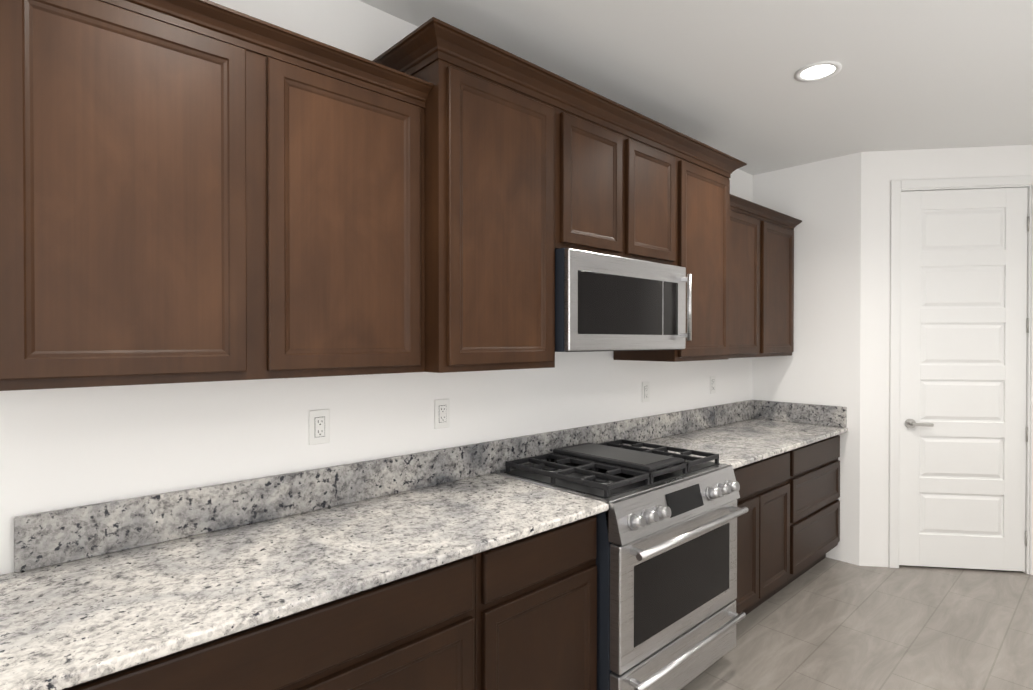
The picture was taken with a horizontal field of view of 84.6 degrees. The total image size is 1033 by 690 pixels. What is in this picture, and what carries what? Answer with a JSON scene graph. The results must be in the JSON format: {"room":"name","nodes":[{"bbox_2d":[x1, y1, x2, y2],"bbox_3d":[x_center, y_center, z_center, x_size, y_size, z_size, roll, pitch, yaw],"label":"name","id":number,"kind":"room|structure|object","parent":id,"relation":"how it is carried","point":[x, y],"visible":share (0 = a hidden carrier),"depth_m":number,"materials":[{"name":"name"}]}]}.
{"room":"kitchen","nodes":[
{"label":"kitchen","id":0,"kind":"room"},
{"bbox_2d":[0,0,1032,574],"bbox_3d":[1.801,0.118,0.906,10.200,2.755,5.200,0,1,-43],"label":"wall","id":1,"kind":"structure","parent":0,"point":[62,448],"depth_m":2.55,"materials":[{"name":"white paint"}]},
{"bbox_2d":[0,0,433,390],"bbox_3d":[-0.825,-0.386,1.622,1.172,0.960,0.355,0,1,-43],"label":"upper cabinet","id":2,"kind":"object","parent":1,"relation":"attached to","point":[200,191],"visible":1,"depth_m":1.45,"materials":[{"name":"brown wood"}]},
{"bbox_2d":[309,409,329,444],"bbox_3d":[-0.691,0.287,1.993,0.075,0.120,0.009,0,1,-43],"label":"electrical outlet","id":3,"kind":"object","parent":1,"relation":"attached to","point":[319,426],"visible":1,"depth_m":1.99,"materials":[{"name":"white plastic"}]},
{"bbox_2d":[434,399,449,428],"bbox_3d":[-0.307,0.285,2.351,0.075,0.120,0.009,0,1,-43],"label":"electrical outlet","id":4,"kind":"object","parent":1,"relation":"attached to","point":[441,413],"visible":1,"depth_m":2.35,"materials":[{"name":"white plastic"}]},
{"bbox_2d":[384,25,564,372],"bbox_3d":[-0.175,-0.468,2.196,0.559,1.116,0.403,0,1,-43],"label":"upper cabinet","id":5,"kind":"object","parent":1,"relation":"attached to","point":[529,168],"depth_m":2.00,"materials":[{"name":"brown wood"}]},
{"bbox_2d":[565,81,628,257],"bbox_3d":[0.191,-0.709,2.536,0.440,0.640,0.403,0,1,-43],"label":"upper cabinet","id":6,"kind":"object","parent":1,"relation":"attached to","point":[596,129],"depth_m":2.40,"materials":[{"name":"brown wood"}]},
{"bbox_2d":[555,248,691,351],"bbox_3d":[0.388,-0.181,2.651,0.864,0.410,0.498,0,1,-43],"label":"microwave","id":7,"kind":"object","parent":6,"relation":"attached to","point":[604,302],"visible":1,"depth_m":2.43,"materials":[{"name":"grey metal"}]},
{"bbox_2d":[642,381,649,402],"bbox_3d":[0.764,0.277,3.351,0.075,0.120,0.009,0,1,-43],"label":"electrical outlet","id":8,"kind":"object","parent":1,"relation":"attached to","point":[645,391],"visible":1,"depth_m":3.35,"materials":[{"name":"white plastic"}]},
{"bbox_2d":[629,113,684,266],"bbox_3d":[0.512,-0.711,2.836,0.439,0.640,0.403,0,1,-43],"label":"upper cabinet","id":9,"kind":"object","parent":1,"relation":"attached to","point":[656,153],"depth_m":2.70,"materials":[{"name":"brown wood"}]},
{"bbox_2d":[614,137,736,361],"bbox_3d":[0.882,-0.476,3.182,0.570,1.116,0.403,0,1,-43],"label":"upper cabinet","id":10,"kind":"object","parent":1,"relation":"attached to","point":[705,182],"depth_m":3.04,"materials":[{"name":"brown wood"}]},
{"bbox_2d":[710,376,715,393],"bbox_3d":[1.349,0.273,3.897,0.075,0.120,0.009,0,1,-43],"label":"electrical outlet","id":11,"kind":"object","parent":1,"relation":"attached to","point":[712,384],"visible":1,"depth_m":3.89,"materials":[{"name":"white plastic"}]},
{"bbox_2d":[728,194,801,357],"bbox_3d":[1.504,-0.403,3.796,1.172,0.960,0.355,0,1,-43],"label":"upper cabinet","id":12,"kind":"object","parent":1,"relation":"attached to","point":[761,301],"visible":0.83,"depth_m":3.70,"materials":[{"name":"brown wood"}]},
{"bbox_2d":[889,175,1032,574],"bbox_3d":[2.913,0.196,3.739,0.892,2.556,0.116,0,0,8],"label":"door frame","id":13,"kind":"structure","parent":1,"relation":"attached to","point":[898,187],"depth_m":3.73,"materials":[{"name":"white wood"}]},
{"bbox_2d":[899,187,1028,570],"bbox_3d":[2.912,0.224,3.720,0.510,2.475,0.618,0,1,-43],"label":"pantry door","id":14,"kind":"structure","parent":1,"relation":"in","point":[964,325],"depth_m":3.71,"materials":[{"name":"white paint"}]},
{"bbox_2d":[359,0,1032,174],"bbox_3d":[1.801,-1.309,0.895,10.200,0.100,5.200,0,1,-43],"label":"ceiling","id":15,"kind":"structure","parent":0,"point":[910,75],"depth_m":2.56,"materials":[{"name":"white paint"}]},
{"bbox_2d":[794,61,841,81],"bbox_3d":[1.401,-1.269,2.642,0.196,0.006,0.196,0,1,-43],"label":"recessed light","id":16,"kind":"object","parent":15,"relation":"in","point":[818,71],"visible":1,"depth_m":2.64,"materials":[{"name":"white plastic"}]},
{"bbox_2d":[680,557,1032,689],"bbox_3d":[1.801,1.546,0.917,10.200,0.100,5.200,0,1,-43],"label":"floor","id":17,"kind":"structure","parent":0,"point":[826,623],"depth_m":2.90,"materials":[{"name":"beige tile"}]},
{"bbox_2d":[63,554,474,689],"bbox_3d":[-0.730,1.048,1.542,1.119,0.886,0.617,0,1,-43],"label":"base cabinet","id":18,"kind":"object","parent":17,"relation":"on","point":[416,631],"visible":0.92,"depth_m":1.42,"materials":[{"name":"brown wood"}]},
{"bbox_2d":[0,400,847,689],"bbox_3d":[0.083,0.514,2.270,5.287,0.168,0.658,0,1,-43],"label":"countertop","id":19,"kind":"structure","parent":18,"relation":"on","point":[91,592],"depth_m":1.62,"materials":[{"name":"grey stone"}]},
{"bbox_2d":[475,515,596,689],"bbox_3d":[-0.111,1.043,2.120,0.571,0.886,0.617,0,1,-43],"label":"base cabinet","id":20,"kind":"object","parent":17,"relation":"on","point":[535,611],"visible":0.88,"depth_m":1.88,"materials":[{"name":"brown wood"}]},
{"bbox_2d":[496,439,748,689],"bbox_3d":[0.494,0.989,2.563,0.910,0.988,0.743,0,1,-43],"label":"gas range","id":21,"kind":"object","parent":17,"relation":"on","point":[669,617],"visible":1,"depth_m":2.30,"materials":[{"name":"grey metal"}]},
{"bbox_2d":[733,451,789,614],"bbox_3d":[1.076,1.035,3.229,0.837,0.886,0.617,0,1,-43],"label":"base cabinet","id":22,"kind":"object","parent":17,"relation":"on","point":[763,548],"visible":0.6,"depth_m":3.03,"materials":[{"name":"brown wood"}]},
{"bbox_2d":[774,435,839,593],"bbox_3d":[1.692,1.030,3.804,0.845,0.886,0.617,0,1,-43],"label":"base cabinet","id":23,"kind":"object","parent":17,"relation":"on","point":[814,480],"visible":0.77,"depth_m":3.54,"materials":[{"name":"brown wood"}]}
]}

